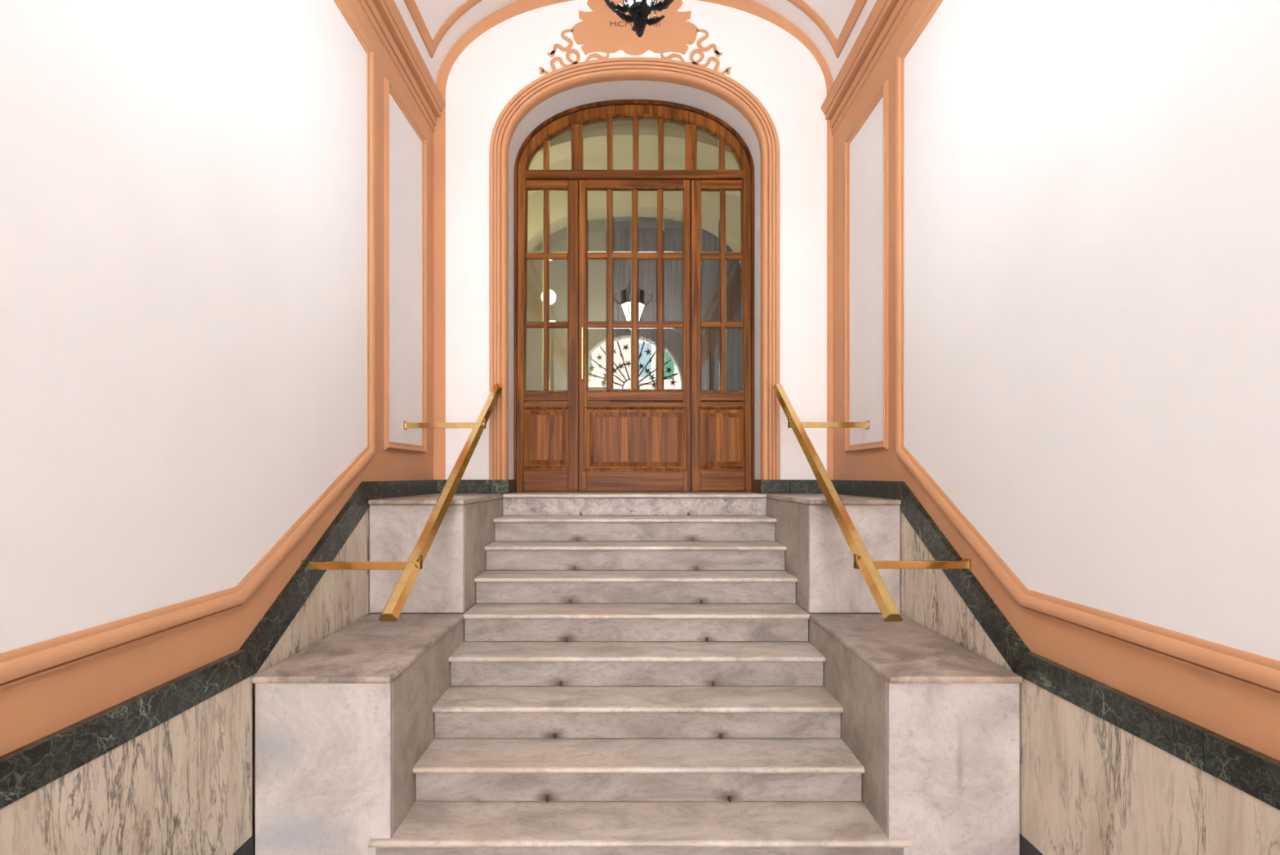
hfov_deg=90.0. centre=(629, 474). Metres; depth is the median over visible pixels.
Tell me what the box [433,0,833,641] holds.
wall
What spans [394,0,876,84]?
ceiling
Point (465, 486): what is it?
baseboard
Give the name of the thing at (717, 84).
trim
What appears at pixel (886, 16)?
crown molding
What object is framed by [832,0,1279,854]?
wall
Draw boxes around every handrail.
[301,383,502,621]
[772,383,970,621]
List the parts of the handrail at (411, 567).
rail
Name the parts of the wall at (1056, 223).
plaster panel, panel molding, skirting, panel molding, plaster panel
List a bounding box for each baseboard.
[0,479,436,808]
[436,479,822,493]
[831,479,1279,809]
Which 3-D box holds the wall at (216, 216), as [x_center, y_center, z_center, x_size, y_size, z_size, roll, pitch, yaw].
[-1.768,-0.649,-0.550,0.334,5.150,12.300,0,0,0]
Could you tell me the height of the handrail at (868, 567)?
1.381 m
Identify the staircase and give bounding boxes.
[368,491,911,854]
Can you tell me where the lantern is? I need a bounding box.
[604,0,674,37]
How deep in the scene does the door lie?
5.71 m
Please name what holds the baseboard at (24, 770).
attached to the wall at (216, 216)
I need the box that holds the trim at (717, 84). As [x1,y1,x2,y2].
[489,57,779,479]
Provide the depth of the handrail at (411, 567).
3.43 m
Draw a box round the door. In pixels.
[514,99,754,492]
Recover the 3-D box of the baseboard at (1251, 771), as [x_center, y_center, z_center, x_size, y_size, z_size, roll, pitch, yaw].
[1.689,0.449,-0.524,0.036,0.822,11.749,0,0,0]
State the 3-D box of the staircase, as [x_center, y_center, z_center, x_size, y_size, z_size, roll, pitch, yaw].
[0.045,0.939,4.250,2.300,1.575,3.080,0,0,0]
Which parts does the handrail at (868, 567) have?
rail, wall plate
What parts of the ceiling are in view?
vault molding, vault molding, vault molding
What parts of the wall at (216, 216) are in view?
plaster panel, panel molding, skirting, panel molding, plaster panel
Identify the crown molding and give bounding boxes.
[357,0,445,132]
[821,0,914,135]
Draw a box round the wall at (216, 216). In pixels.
[0,0,433,854]
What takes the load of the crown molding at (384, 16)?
attached to the wall at (216, 216)

